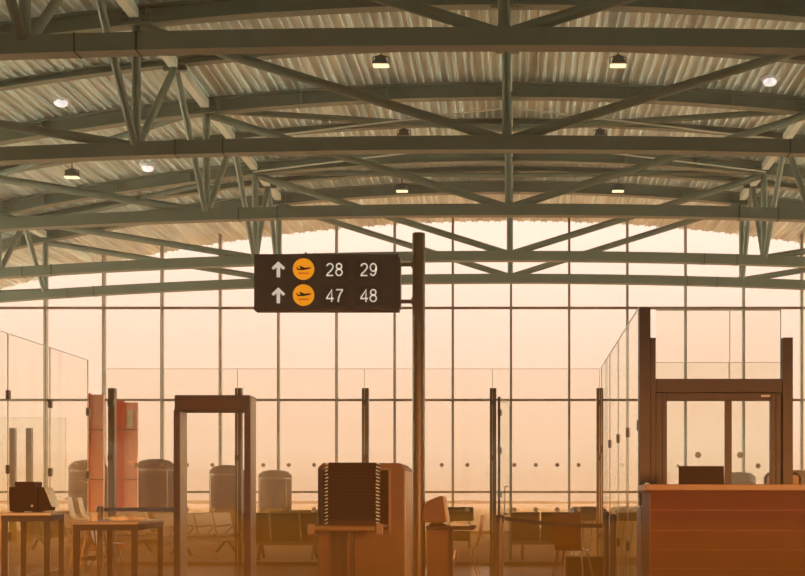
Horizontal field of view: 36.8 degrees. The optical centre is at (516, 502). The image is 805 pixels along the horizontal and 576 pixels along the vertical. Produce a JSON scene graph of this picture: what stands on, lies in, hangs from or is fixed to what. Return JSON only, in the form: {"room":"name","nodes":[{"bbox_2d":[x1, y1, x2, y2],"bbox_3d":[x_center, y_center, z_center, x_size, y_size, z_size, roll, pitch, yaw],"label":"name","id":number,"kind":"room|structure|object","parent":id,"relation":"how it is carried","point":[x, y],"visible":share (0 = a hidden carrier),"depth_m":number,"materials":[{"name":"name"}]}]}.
{"room":"airport terminal","nodes":[
{"label":"airport terminal","id":0,"kind":"room"},
{"bbox_2d":[0,534,636,575],"bbox_3d":[0.000,1.198,13.250,42.000,0.304,54.500,0,0,0],"label":"floor","id":1,"kind":"structure","parent":0,"point":[205,551],"depth_m":22.22,"materials":[{"name":"brown carpet"}]},
{"bbox_2d":[9,428,32,542],"bbox_3d":[-12.493,-0.578,31.057,1.705,3.248,0.126,0,0,0],"label":"glass wall","id":2,"kind":"structure","parent":1,"relation":"on","point":[12,431],"depth_m":31.00,"materials":[{"name":"clear glass"}]},
{"bbox_2d":[0,512,65,575],"bbox_3d":[-5.300,0.575,13.200,0.500,0.950,1.750,0,0,-16],"label":"table","id":3,"kind":"object","parent":1,"relation":"on","point":[23,517],"visible":0.93,"depth_m":12.43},
{"bbox_2d":[9,482,58,511],"bbox_3d":[-5.128,-0.062,12.765,0.435,0.325,0.325,0,0,-5],"label":"detector","id":4,"kind":"object","parent":3,"relation":"on","point":[25,496],"visible":0.99,"depth_m":12.61,"materials":[{"name":"black plastic"}]},
{"bbox_2d":[15,482,41,486],"bbox_3d":[-5.190,-0.198,12.762,0.210,0.055,0.240,0,0,-5],"label":"tray","id":5,"kind":"object","parent":4,"relation":"on","point":[17,484],"depth_m":12.65,"materials":[{"name":"plastic"}]},
{"bbox_2d":[1,331,89,575],"bbox_3d":[-6.820,-0.613,16.850,0.060,3.326,4.570,0,0,0],"label":"glass wall","id":6,"kind":"structure","parent":1,"relation":"on","point":[8,392],"depth_m":17.53,"materials":[{"name":"glass"}]},
{"bbox_2d":[20,511,86,549],"bbox_3d":[-10.280,0.612,26.963,1.676,0.870,0.640,0,0,10],"label":"bench","id":7,"kind":"object","parent":1,"relation":"on","point":[35,529],"visible":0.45,"depth_m":26.82,"materials":[{"name":"fabric"}]},
{"bbox_2d":[65,497,104,575],"bbox_3d":[-5.748,0.486,15.997,0.463,1.132,0.402,0,0,-9],"label":"bar stool","id":8,"kind":"object","parent":1,"relation":"on","point":[69,499],"visible":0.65,"depth_m":15.87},
{"bbox_2d":[67,460,107,546],"bbox_3d":[-10.358,0.003,29.000,0.936,2.085,0.936,0,0,0],"label":"column","id":9,"kind":"structure","parent":1,"relation":"on","point":[77,480],"depth_m":28.58,"materials":[{"name":"metal"}]},
{"bbox_2d":[76,497,114,575],"bbox_3d":[-5.877,0.486,16.746,0.463,1.132,0.402,0,0,-10],"label":"bar stool","id":10,"kind":"object","parent":1,"relation":"on","point":[80,500],"visible":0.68,"depth_m":16.64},
{"bbox_2d":[88,393,104,550],"bbox_3d":[-9.118,-0.669,26.048,0.314,3.429,0.104,0,0,0],"label":"tall cabinet","id":11,"kind":"object","parent":1,"relation":"on","point":[96,403],"visible":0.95,"depth_m":26.03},
{"bbox_2d":[96,506,103,575],"bbox_3d":[-5.069,0.543,14.600,0.340,1.014,0.340,0,0,0],"label":"post","id":12,"kind":"object","parent":1,"relation":"on","point":[100,509],"visible":0.91,"depth_m":14.57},
{"bbox_2d":[104,507,173,511],"bbox_3d":[-4.357,0.075,13.775,0.004,0.054,2.115,0,0,-39],"label":"belt","id":13,"kind":"object","parent":12,"relation":"attached to","point":[150,509],"visible":0.79,"depth_m":13.53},
{"bbox_2d":[89,516,124,572],"bbox_3d":[-6.218,0.627,18.198,0.463,0.854,0.461,0,0,-6],"label":"shell chair","id":14,"kind":"object","parent":1,"relation":"on","point":[92,532],"visible":0.55,"depth_m":18.05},
{"bbox_2d":[64,512,157,553],"bbox_3d":[-8.337,0.622,25.019,0.640,0.850,2.226,0,0,30],"label":"bench","id":15,"kind":"object","parent":1,"relation":"on","point":[145,534],"visible":0.39,"depth_m":25.08,"materials":[{"name":"metal"}]},
{"bbox_2d":[71,519,164,575],"bbox_3d":[-4.330,0.620,13.150,0.660,0.860,1.900,0,0,-8],"label":"table","id":16,"kind":"object","parent":1,"relation":"on","point":[105,524],"visible":0.97,"depth_m":12.27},
{"bbox_2d":[89,512,98,520],"bbox_3d":[-4.407,0.144,12.512,0.098,0.092,0.098,0,0,0],"label":"paper cup","id":17,"kind":"object","parent":16,"relation":"on","point":[93,515],"visible":0.89,"depth_m":12.48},
{"bbox_2d":[110,516,128,520],"bbox_3d":[-4.256,0.164,12.858,0.194,0.053,0.140,0,0,-17],"label":"paper packet","id":18,"kind":"object","parent":16,"relation":"on","point":[112,518],"visible":1,"depth_m":12.79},
{"bbox_2d":[128,516,148,520],"bbox_3d":[-4.111,0.164,13.031,0.194,0.053,0.140,0,0,23],"label":"paper packet","id":19,"kind":"object","parent":16,"relation":"on","point":[131,518],"visible":0.86,"depth_m":12.97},
{"bbox_2d":[117,401,137,548],"bbox_3d":[-8.842,-0.633,27.248,0.476,3.358,0.104,0,0,0],"label":"tall cabinet","id":20,"kind":"object","parent":1,"relation":"on","point":[127,412],"visible":0.79,"depth_m":27.23,"materials":[{"name":"metal"}]},
{"bbox_2d":[138,459,173,546],"bbox_3d":[-8.727,-0.009,29.000,0.957,2.109,0.957,0,0,0],"label":"column","id":21,"kind":"structure","parent":1,"relation":"on","point":[155,482],"depth_m":28.59,"materials":[{"name":"metal"}]},
{"bbox_2d":[153,512,234,555],"bbox_3d":[-6.369,0.622,24.418,0.640,0.850,2.226,0,0,28],"label":"bench","id":22,"kind":"object","parent":1,"relation":"on","point":[215,526],"visible":0.73,"depth_m":24.55,"materials":[{"name":"metal"}]},
{"bbox_2d":[174,395,255,575],"bbox_3d":[-3.248,-0.051,12.955,0.908,2.202,0.370,0,0,0],"label":"metal detector","id":23,"kind":"object","parent":1,"relation":"on","point":[184,404],"visible":1,"depth_m":12.80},
{"bbox_2d":[209,465,243,541],"bbox_3d":[-7.964,0.001,33.000,0.988,2.091,0.988,0,0,0],"label":"column","id":24,"kind":"structure","parent":1,"relation":"on","point":[221,477],"depth_m":32.57,"materials":[{"name":"metal"}]},
{"bbox_2d":[258,470,291,535],"bbox_3d":[-7.651,0.001,38.000,1.082,2.091,1.082,0,0,0],"label":"column","id":25,"kind":"structure","parent":1,"relation":"on","point":[274,486],"depth_m":37.56,"materials":[{"name":"metal"}]},
{"bbox_2d":[243,513,317,559],"bbox_3d":[-4.248,0.612,22.262,1.676,0.870,0.640,0,0,0],"label":"bench","id":26,"kind":"object","parent":1,"relation":"on","point":[285,529],"visible":0.62,"depth_m":22.03,"materials":[{"name":"fabric"}]},
{"bbox_2d":[269,510,317,533],"bbox_3d":[-5.415,0.612,30.462,1.676,0.870,0.640,0,0,0],"label":"bench","id":27,"kind":"object","parent":1,"relation":"on","point":[270,511],"visible":0.14,"depth_m":30.15,"materials":[{"name":"metal"}]},
{"bbox_2d":[307,524,386,575],"bbox_3d":[-1.683,0.628,12.063,0.743,0.844,0.573,0,0,0],"label":"table","id":28,"kind":"object","parent":1,"relation":"on","point":[311,528],"visible":1,"depth_m":11.84,"materials":[{"name":"wood"}]},
{"bbox_2d":[324,521,379,524],"bbox_3d":[-1.631,0.204,12.050,0.548,0.032,0.340,0,0,0],"label":"tray","id":29,"kind":"object","parent":28,"relation":"on","point":[377,522],"visible":0.93,"depth_m":11.88,"materials":[{"name":"plastic"}]},
{"bbox_2d":[325,518,379,521],"bbox_3d":[-1.632,0.169,12.050,0.548,0.032,0.340,0,0,0],"label":"tray","id":30,"kind":"object","parent":29,"relation":"on","point":[328,519],"visible":1,"depth_m":11.88,"materials":[{"name":"plastic"}]},
{"bbox_2d":[325,515,379,517],"bbox_3d":[-1.628,0.134,12.050,0.548,0.032,0.340,0,0,0],"label":"tray","id":31,"kind":"object","parent":30,"relation":"on","point":[329,516],"visible":0.93,"depth_m":11.88,"materials":[{"name":"plastic"}]},
{"bbox_2d":[325,511,379,514],"bbox_3d":[-1.633,0.100,12.050,0.548,0.032,0.340,0,0,0],"label":"tray","id":32,"kind":"object","parent":31,"relation":"on","point":[328,512],"visible":1,"depth_m":11.88,"materials":[{"name":"plastic"}]},
{"bbox_2d":[325,508,379,510],"bbox_3d":[-1.629,0.065,12.050,0.548,0.032,0.340,0,0,0],"label":"tray","id":33,"kind":"object","parent":32,"relation":"on","point":[328,509],"visible":0.9,"depth_m":11.88,"materials":[{"name":"plastic"}]},
{"bbox_2d":[325,504,379,507],"bbox_3d":[-1.630,0.031,12.050,0.548,0.032,0.340,0,0,0],"label":"tray","id":34,"kind":"object","parent":33,"relation":"on","point":[328,505],"visible":1,"depth_m":11.88,"materials":[{"name":"plastic"}]},
{"bbox_2d":[324,501,379,503],"bbox_3d":[-1.633,-0.004,12.050,0.548,0.032,0.340,0,0,0],"label":"tray","id":35,"kind":"object","parent":34,"relation":"on","point":[329,502],"visible":0.93,"depth_m":11.88,"materials":[{"name":"plastic"}]},
{"bbox_2d":[326,497,379,500],"bbox_3d":[-1.629,-0.038,12.050,0.548,0.032,0.340,0,0,0],"label":"tray","id":36,"kind":"object","parent":35,"relation":"on","point":[328,498],"visible":1,"depth_m":11.88,"materials":[{"name":"plastic"}]},
{"bbox_2d":[324,494,379,496],"bbox_3d":[-1.633,-0.073,12.050,0.548,0.032,0.340,0,0,0],"label":"tray","id":37,"kind":"object","parent":36,"relation":"on","point":[328,495],"visible":0.95,"depth_m":11.88,"materials":[{"name":"plastic"}]},
{"bbox_2d":[325,490,379,493],"bbox_3d":[-1.630,-0.108,12.050,0.548,0.032,0.340,0,0,0],"label":"tray","id":38,"kind":"object","parent":37,"relation":"on","point":[328,491],"visible":0.98,"depth_m":11.88,"materials":[{"name":"plastic"}]},
{"bbox_2d":[324,487,379,490],"bbox_3d":[-1.633,-0.142,12.050,0.548,0.032,0.340,0,0,0],"label":"tray","id":39,"kind":"object","parent":38,"relation":"on","point":[328,488],"visible":0.95,"depth_m":11.88,"materials":[{"name":"plastic"}]},
{"bbox_2d":[325,483,379,486],"bbox_3d":[-1.633,-0.177,12.050,0.548,0.032,0.340,0,0,0],"label":"tray","id":40,"kind":"object","parent":39,"relation":"on","point":[328,484],"visible":0.95,"depth_m":11.88,"materials":[{"name":"plastic"}]},
{"bbox_2d":[324,480,379,483],"bbox_3d":[-1.630,-0.211,12.050,0.548,0.032,0.340,0,0,0],"label":"tray","id":41,"kind":"object","parent":40,"relation":"on","point":[328,481],"visible":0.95,"depth_m":11.88,"materials":[{"name":"plastic"}]},
{"bbox_2d":[325,477,379,479],"bbox_3d":[-1.627,-0.246,12.050,0.548,0.032,0.340,0,0,0],"label":"tray","id":42,"kind":"object","parent":41,"relation":"on","point":[330,478],"visible":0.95,"depth_m":11.88,"materials":[{"name":"plastic"}]},
{"bbox_2d":[324,473,379,476],"bbox_3d":[-1.632,-0.281,12.050,0.548,0.032,0.340,0,0,0],"label":"tray","id":43,"kind":"object","parent":42,"relation":"on","point":[328,474],"visible":0.98,"depth_m":11.88,"materials":[{"name":"plastic"}]},
{"bbox_2d":[325,470,379,473],"bbox_3d":[-1.631,-0.315,12.050,0.548,0.032,0.340,0,0,0],"label":"tray","id":44,"kind":"object","parent":43,"relation":"on","point":[329,471],"visible":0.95,"depth_m":11.88,"materials":[{"name":"plastic"}]},
{"bbox_2d":[325,466,379,469],"bbox_3d":[-1.628,-0.350,12.050,0.548,0.032,0.340,0,0,0],"label":"tray","id":45,"kind":"object","parent":44,"relation":"on","point":[328,467],"visible":0.98,"depth_m":11.88,"materials":[{"name":"plastic"}]},
{"bbox_2d":[325,463,380,466],"bbox_3d":[-1.626,-0.384,12.050,0.548,0.032,0.340,0,0,0],"label":"tray","id":46,"kind":"object","parent":45,"relation":"on","point":[330,464],"visible":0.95,"depth_m":11.88,"materials":[{"name":"plastic"}]},
{"bbox_2d":[104,369,602,564],"bbox_3d":[-2.745,-0.613,20.385,8.484,3.325,0.190,0,0,0],"label":"glass wall","id":47,"kind":"structure","parent":1,"relation":"on","point":[112,392],"depth_m":20.33,"materials":[{"name":"clear glass"}]},
{"bbox_2d":[498,397,511,559],"bbox_3d":[-0.240,-0.389,21.259,0.134,2.858,1.600,0,0,7],"label":"door","id":48,"kind":"structure","parent":47,"relation":"in","point":[499,409],"depth_m":21.87,"materials":[{"name":"clear glass"}]},
{"bbox_2d":[318,463,412,575],"bbox_3d":[-1.628,0.315,13.065,0.922,1.470,0.970,0,0,0],"label":"scanner","id":49,"kind":"object","parent":1,"relation":"on","point":[390,553],"visible":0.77,"depth_m":12.60,"materials":[{"name":"brown plastic"}]},
{"bbox_2d":[401,232,424,575],"bbox_3d":[-1.189,-1.028,13.800,0.327,4.155,0.200,0,0,0],"label":"sign pole","id":50,"kind":"object","parent":1,"relation":"on","point":[417,263],"visible":1,"depth_m":13.74,"materials":[{"name":"metal"}]},
{"bbox_2d":[254,252,401,312],"bbox_3d":[-2.165,-2.541,13.795,1.671,0.678,0.190,0,0,0],"label":"gate sign","id":51,"kind":"object","parent":50,"relation":"attached to","point":[283,283],"visible":1,"depth_m":13.71,"materials":[{"name":"metal"}]},
{"bbox_2d":[426,525,475,575],"bbox_3d":[-0.755,0.655,13.950,0.544,0.789,0.740,0,0,0],"label":"desk","id":52,"kind":"object","parent":1,"relation":"on","point":[439,538],"visible":0.9,"depth_m":13.63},
{"bbox_2d":[422,496,449,525],"bbox_3d":[-0.930,0.089,13.850,0.304,0.342,0.360,0,0,0],"label":"computer monitor","id":53,"kind":"object","parent":52,"relation":"on","point":[435,512],"visible":1,"depth_m":13.68,"materials":[{"name":"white plastic"}]},
{"bbox_2d":[448,507,473,554],"bbox_3d":[-1.147,0.563,24.194,0.550,0.966,0.412,0,0,0],"label":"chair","id":54,"kind":"object","parent":1,"relation":"on","point":[455,513],"visible":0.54,"depth_m":24.00,"materials":[{"name":"black plastic"}]},
{"bbox_2d":[453,531,470,540],"bbox_3d":[-1.152,0.660,24.200,0.440,0.200,0.300,0,0,0],"label":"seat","id":55,"kind":"object","parent":54,"relation":"on","point":[457,535],"depth_m":24.05,"materials":[{"name":"plastic"}]},
{"bbox_2d":[453,515,483,575],"bbox_3d":[-0.681,0.607,15.999,0.463,0.894,0.461,0,0,4],"label":"shell chair","id":56,"kind":"object","parent":1,"relation":"on","point":[482,516],"visible":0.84,"depth_m":15.94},
{"bbox_2d":[495,515,504,575],"bbox_3d":[-0.183,0.591,13.200,0.340,0.918,0.340,0,0,0],"label":"post","id":57,"kind":"object","parent":1,"relation":"on","point":[499,519],"visible":1,"depth_m":13.16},
{"bbox_2d":[505,517,601,527],"bbox_3d":[0.408,0.212,13.200,1.071,0.126,0.004,0,0,0],"label":"belt","id":58,"kind":"object","parent":57,"relation":"attached to","point":[506,518],"visible":1,"depth_m":13.20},
{"bbox_2d":[512,512,568,558],"bbox_3d":[0.441,0.607,22.562,1.126,0.880,0.640,0,0,0],"label":"bench","id":59,"kind":"object","parent":1,"relation":"on","point":[523,534],"visible":0.55,"depth_m":22.34,"materials":[{"name":"fabric"}]},
{"bbox_2d":[551,513,592,575],"bbox_3d":[0.703,0.592,15.181,0.482,0.923,0.463,0,0,22],"label":"shell chair","id":60,"kind":"object","parent":1,"relation":"on","point":[565,538],"visible":0.98,"depth_m":15.01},
{"bbox_2d":[565,556,602,575],"bbox_3d":[1.004,0.907,17.200,0.609,0.285,0.400,0,0,0],"label":"plinth","id":61,"kind":"object","parent":1,"relation":"on","point":[573,565],"visible":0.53,"depth_m":17.00,"materials":[{"name":"wood"}]},
{"bbox_2d":[569,506,606,555],"bbox_3d":[1.404,0.555,23.600,0.763,0.981,0.763,0,0,0],"label":"bench","id":62,"kind":"object","parent":1,"relation":"on","point":[588,513],"visible":0.41,"depth_m":23.27,"materials":[{"name":"fabric"}]},
{"bbox_2d":[602,512,609,575],"bbox_3d":[0.983,0.575,13.200,0.340,0.951,0.340,0,0,0],"label":"post","id":63,"kind":"object","parent":1,"relation":"on","point":[605,515],"visible":0.96,"depth_m":13.17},
{"bbox_2d":[609,514,616,575],"bbox_3d":[1.036,0.586,12.920,0.340,0.929,0.340,0,0,0],"label":"post","id":64,"kind":"object","parent":1,"relation":"on","point":[612,517],"visible":1,"depth_m":12.89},
{"bbox_2d":[600,307,638,575],"bbox_3d":[1.420,-0.613,17.025,0.060,3.326,6.220,0,0,0],"label":"glass wall","id":65,"kind":"structure","parent":1,"relation":"on","point":[627,428],"depth_m":16.78,"materials":[{"name":"glass"}]},
{"bbox_2d":[610,506,636,556],"bbox_3d":[2.191,0.555,23.600,0.763,0.981,0.763,0,0,0],"label":"bench","id":66,"kind":"object","parent":1,"relation":"on","point":[632,511],"visible":0.44,"depth_m":23.28,"materials":[{"name":"fabric"}]},
{"bbox_2d":[635,506,641,575],"bbox_3d":[1.553,0.539,13.145,0.460,1.022,0.550,0,0,0],"label":"post","id":67,"kind":"object","parent":1,"relation":"on","point":[639,508],"visible":0.02,"depth_m":13.11,"materials":[{"name":"metal"}]},
{"bbox_2d":[638,307,792,505],"bbox_3d":[2.286,-0.596,13.830,1.762,3.292,0.180,0,0,0],"label":"door frame","id":68,"kind":"structure","parent":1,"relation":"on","point":[654,394],"depth_m":13.77,"materials":[{"name":"wood"}]},
{"bbox_2d":[656,362,779,467],"bbox_3d":[3.302,-0.601,19.200,2.144,3.302,0.040,0,0,0],"label":"glass wall","id":69,"kind":"structure","parent":1,"relation":"on","point":[697,454],"depth_m":19.19,"materials":[{"name":"glass"}]},
{"bbox_2d":[637,484,804,575],"bbox_3d":[2.470,0.431,12.375,2.361,1.237,0.850,0,0,0],"label":"counter","id":70,"kind":"object","parent":1,"relation":"on","point":[688,529],"depth_m":12.00,"materials":[{"name":"wood"}]},
{"bbox_2d":[679,466,723,483],"bbox_3d":[1.911,-0.285,12.420,0.465,0.195,0.140,0,0,0],"label":"computer monitor","id":71,"kind":"object","parent":70,"relation":"on","point":[687,474],"visible":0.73,"depth_m":12.40,"materials":[{"name":"black plastic"}]},
{"bbox_2d":[637,484,804,490],"bbox_3d":[2.470,-0.156,12.375,2.361,0.062,0.850,0,0,0],"label":"countertop","id":72,"kind":"structure","parent":70,"relation":"on","point":[646,487],"depth_m":11.95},
{"bbox_2d":[732,472,755,483],"bbox_3d":[7.043,0.032,38.000,1.082,2.028,1.082,0,0,0],"label":"column","id":73,"kind":"structure","parent":1,"relation":"on","point":[737,477],"depth_m":37.54,"materials":[{"name":"metal"}]},
{"bbox_2d":[764,472,801,483],"bbox_3d":[3.659,0.310,16.300,0.528,1.480,0.440,0,0,0],"label":"chair","id":74,"kind":"object","parent":1,"relation":"on","point":[797,479],"visible":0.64,"depth_m":16.49,"materials":[{"name":"metal"}]},
{"bbox_2d":[793,470,804,483],"bbox_3d":[8.646,0.014,37.000,1.144,2.064,1.144,0,0,0],"label":"column","id":75,"kind":"structure","parent":1,"relation":"on","point":[801,472],"depth_m":36.49,"materials":[{"name":"metal"}]},
{"bbox_2d":[0,0,804,289],"bbox_3d":[0.000,-8.201,13.850,42.000,3.617,55.700,0,0,0],"label":"ceiling","id":76,"kind":"structure","parent":0,"point":[33,103],"depth_m":27.72,"materials":[{"name":"metal"}]},
{"bbox_2d":[54,97,70,106],"bbox_3d":[-10.251,-9.050,27.000,0.460,0.250,0.460,0,0,0],"label":"ceiling light","id":77,"kind":"object","parent":76,"relation":"attached to","point":[59,103],"visible":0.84,"depth_m":26.91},
{"bbox_2d":[54,99,67,106],"bbox_3d":[-10.251,-8.980,27.000,0.300,0.110,0.300,0,0,0],"label":"diffuser","id":78,"kind":"object","parent":77,"relation":"attached to","point":[59,103],"depth_m":26.91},
{"bbox_2d":[139,161,156,171],"bbox_3d":[-9.860,-8.993,32.100,0.460,0.250,0.460,0,0,0],"label":"ceiling light","id":79,"kind":"object","parent":76,"relation":"attached to","point":[147,166],"visible":1,"depth_m":31.97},
{"bbox_2d":[142,166,153,171],"bbox_3d":[-9.860,-8.923,32.100,0.300,0.110,0.300,0,0,0],"label":"diffuser","id":80,"kind":"object","parent":79,"relation":"attached to","point":[145,168],"depth_m":32.01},
{"bbox_2d":[0,0,804,164],"bbox_3d":[0.000,-7.670,22.775,42.000,4.159,5.256,0,0,0],"label":"roof truss","id":81,"kind":"object","parent":76,"relation":"attached to","point":[175,13],"visible":0.84,"depth_m":22.67,"materials":[{"name":"metal"}]},
{"bbox_2d":[0,71,804,231],"bbox_3d":[0.000,-7.670,27.925,42.000,4.159,5.256,0,0,0],"label":"roof truss","id":82,"kind":"object","parent":76,"relation":"attached to","point":[184,109],"visible":0.88,"depth_m":27.82,"materials":[{"name":"metal"}]},
{"bbox_2d":[13,214,91,262],"bbox_3d":[-14.290,-8.119,27.125,0.180,0.180,25.970,0,0,0],"label":"roof purlin","id":83,"kind":"structure","parent":82,"relation":"attached to","point":[82,256],"depth_m":38.46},
{"bbox_2d":[0,108,200,175],"bbox_3d":[-10.750,-8.570,29.200,7.378,1.270,0.143,0,0,21],"label":"brace","id":84,"kind":"object","parent":82,"relation":"attached to","point":[122,135],"visible":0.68,"depth_m":29.52,"materials":[{"name":"paint"}]},
{"bbox_2d":[116,0,303,228],"bbox_3d":[-7.210,-9.240,27.125,0.180,0.180,25.970,0,0,0],"label":"roof purlin","id":85,"kind":"structure","parent":82,"relation":"attached to","point":[130,8],"depth_m":27.03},
{"bbox_2d":[211,108,501,131],"bbox_3d":[-3.700,-9.315,29.200,7.306,0.519,0.143,0,0,-21],"label":"brace","id":86,"kind":"object","parent":82,"relation":"attached to","point":[276,114],"visible":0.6,"depth_m":28.99,"materials":[{"name":"paint"}]},
{"bbox_2d":[250,108,499,137],"bbox_3d":[-3.790,-9.226,29.300,6.945,0.391,0.038,0,0,12],"label":"rod","id":87,"kind":"object","parent":82,"relation":"attached to","point":[493,108],"visible":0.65,"depth_m":29.22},
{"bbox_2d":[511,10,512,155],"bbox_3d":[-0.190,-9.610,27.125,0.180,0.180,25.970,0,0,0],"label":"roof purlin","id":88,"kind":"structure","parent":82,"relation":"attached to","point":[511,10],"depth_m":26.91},
{"bbox_2d":[517,108,775,138],"bbox_3d":[3.410,-9.226,29.300,6.945,0.391,0.038,0,0,-12],"label":"rod","id":89,"kind":"object","parent":82,"relation":"attached to","point":[517,108],"visible":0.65,"depth_m":29.22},
{"bbox_2d":[512,110,804,131],"bbox_3d":[3.320,-9.315,29.200,7.306,0.519,0.143,0,0,21],"label":"brace","id":90,"kind":"object","parent":82,"relation":"attached to","point":[740,114],"visible":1,"depth_m":29.00,"materials":[{"name":"paint"}]},
{"bbox_2d":[718,120,804,228],"bbox_3d":[6.830,-9.240,27.125,0.180,0.180,25.970,0,0,0],"label":"roof purlin","id":91,"kind":"structure","parent":82,"relation":"attached to","point":[790,132],"depth_m":32.34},
{"bbox_2d":[0,0,804,60],"bbox_3d":[0.000,-7.670,17.600,42.000,4.159,5.305,0,0,0],"label":"roof truss","id":92,"kind":"object","parent":76,"relation":"attached to","point":[467,34],"visible":1,"depth_m":17.47,"materials":[{"name":"metal"}]},
{"bbox_2d":[0,153,804,278],"bbox_3d":[0.000,-7.670,32.655,42.000,4.159,4.415,0,0,0],"label":"roof truss","id":93,"kind":"object","parent":76,"relation":"attached to","point":[8,208],"visible":0.7,"depth_m":33.02,"materials":[{"name":"metal"}]},
{"bbox_2d":[71,170,250,213],"bbox_3d":[-10.750,-8.570,33.950,7.110,1.270,0.143,0,0,14],"label":"brace","id":94,"kind":"object","parent":93,"relation":"attached to","point":[193,186],"visible":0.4,"depth_m":33.78,"materials":[{"name":"paint"}]},
{"bbox_2d":[253,154,401,172],"bbox_3d":[-3.790,-9.226,32.000,6.988,0.391,0.038,0,0,13],"label":"rod","id":95,"kind":"object","parent":93,"relation":"attached to","point":[388,154],"visible":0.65,"depth_m":32.35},
{"bbox_2d":[259,170,504,177],"bbox_3d":[-3.700,-9.315,33.950,7.036,0.519,0.143,0,0,-14],"label":"brace","id":96,"kind":"object","parent":93,"relation":"attached to","point":[328,172],"visible":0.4,"depth_m":34.08,"materials":[{"name":"paint"}]},
{"bbox_2d":[513,170,759,177],"bbox_3d":[3.320,-9.315,33.950,7.036,0.519,0.143,0,0,14],"label":"brace","id":97,"kind":"object","parent":93,"relation":"attached to","point":[676,172],"visible":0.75,"depth_m":34.08,"materials":[{"name":"paint"}]},
{"bbox_2d":[617,154,765,172],"bbox_3d":[3.410,-9.226,32.000,6.988,0.391,0.038,0,0,-13],"label":"rod","id":98,"kind":"object","parent":93,"relation":"attached to","point":[617,154],"visible":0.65,"depth_m":32.35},
{"bbox_2d":[0,180,804,302],"bbox_3d":[0.000,-7.670,35.639,42.000,4.159,1.806,0,0,0],"label":"roof truss","id":99,"kind":"object","parent":76,"relation":"attached to","point":[761,281],"visible":0.76,"depth_m":36.32,"materials":[{"name":"metal"}]},
{"bbox_2d":[0,52,804,90],"bbox_3d":[0.000,-7.991,25.350,42.000,3.517,0.200,0,0,0],"label":"rafter","id":100,"kind":"object","parent":76,"relation":"attached to","point":[184,62],"visible":0.39,"depth_m":25.33,"materials":[{"name":"paint"}]},
{"bbox_2d":[372,52,389,67],"bbox_3d":[-2.865,-9.388,25.350,0.364,0.338,0.260,0,0,0],"label":"lamp","id":101,"kind":"object","parent":100,"relation":"attached to","point":[380,61],"visible":0.98,"depth_m":25.27,"materials":[{"name":"metal"}]},
{"bbox_2d":[609,52,626,67],"bbox_3d":[2.142,-9.394,25.350,0.364,0.350,0.260,0,0,0],"label":"lamp","id":102,"kind":"object","parent":100,"relation":"attached to","point":[618,61],"visible":0.95,"depth_m":25.27,"materials":[{"name":"metal"}]},
{"bbox_2d":[0,118,804,172],"bbox_3d":[0.000,-7.991,30.500,42.000,3.517,0.200,0,0,0],"label":"rafter","id":103,"kind":"object","parent":76,"relation":"attached to","point":[480,121],"visible":0.41,"depth_m":30.48,"materials":[{"name":"paint"}]},
{"bbox_2d":[64,162,79,178],"bbox_3d":[-11.300,-8.470,30.500,0.364,0.428,0.260,0,0,0],"label":"lamp","id":104,"kind":"object","parent":103,"relation":"hanging from","point":[70,173],"visible":0.96,"depth_m":30.42,"materials":[{"name":"metal"}]},
{"bbox_2d":[397,127,410,135],"bbox_3d":[-2.862,-9.415,30.500,0.364,0.284,0.260,0,0,0],"label":"lamp","id":105,"kind":"object","parent":103,"relation":"attached to","point":[402,132],"visible":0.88,"depth_m":30.37,"materials":[{"name":"metal"}]},
{"bbox_2d":[593,127,606,135],"bbox_3d":[2.120,-9.421,30.500,0.364,0.297,0.260,0,0,0],"label":"lamp","id":106,"kind":"object","parent":103,"relation":"attached to","point":[599,132],"visible":0.84,"depth_m":30.37,"materials":[{"name":"metal"}]},
{"bbox_2d":[31,166,804,215],"bbox_3d":[0.000,-7.991,34.800,42.000,3.517,0.200,0,0,0],"label":"rafter","id":107,"kind":"object","parent":76,"relation":"attached to","point":[486,169],"visible":0.52,"depth_m":34.79,"materials":[{"name":"paint"}]},
{"bbox_2d":[396,179,407,192],"bbox_3d":[-3.323,-9.279,34.800,0.364,0.514,0.260,0,0,0],"label":"lamp","id":108,"kind":"object","parent":107,"relation":"attached to","point":[401,188],"visible":0.97,"depth_m":34.72,"materials":[{"name":"metal"}]},
{"bbox_2d":[612,178,623,192],"bbox_3d":[2.941,-9.279,34.800,0.364,0.514,0.260,0,0,0],"label":"lamp","id":109,"kind":"object","parent":107,"relation":"attached to","point":[618,188],"visible":0.98,"depth_m":34.72,"materials":[{"name":"metal"}]},
{"bbox_2d":[760,75,779,85],"bbox_3d":[5.702,-9.523,27.000,0.460,0.250,0.460,0,0,0],"label":"ceiling light","id":110,"kind":"object","parent":76,"relation":"attached to","point":[765,79],"visible":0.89,"depth_m":26.89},
{"bbox_2d":[763,78,776,85],"bbox_3d":[5.702,-9.453,27.000,0.300,0.110,0.300,0,0,0],"label":"diffuser","id":111,"kind":"object","parent":110,"relation":"attached to","point":[767,81],"depth_m":26.90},
{"bbox_2d":[0,218,804,533],"bbox_3d":[0.000,-4.365,40.450,42.000,10.830,0.300,0,0,0],"label":"window","id":112,"kind":"structure","parent":0,"point":[45,307],"depth_m":40.40,"materials":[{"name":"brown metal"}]},
{"label":"outside","id":113,"kind":"structure","parent":0,"visible":0},
{"bbox_2d":[0,508,610,530],"bbox_3d":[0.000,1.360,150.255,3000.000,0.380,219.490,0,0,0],"label":"ground","id":114,"kind":"structure","parent":113,"point":[478,512],"depth_m":147.79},
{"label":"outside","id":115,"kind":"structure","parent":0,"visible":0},
{"bbox_2d":[0,504,637,507],"bbox_3d":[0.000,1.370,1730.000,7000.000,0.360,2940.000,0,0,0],"label":"ground","id":116,"kind":"structure","parent":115,"point":[1,505],"depth_m":571.27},
{"bbox_2d":[0,500,637,503],"bbox_3d":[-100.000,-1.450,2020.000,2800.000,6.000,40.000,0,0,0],"label":"tree line","id":117,"kind":"object","parent":116,"relation":"on","point":[1,501],"visible":0.29,"depth_m":1999.77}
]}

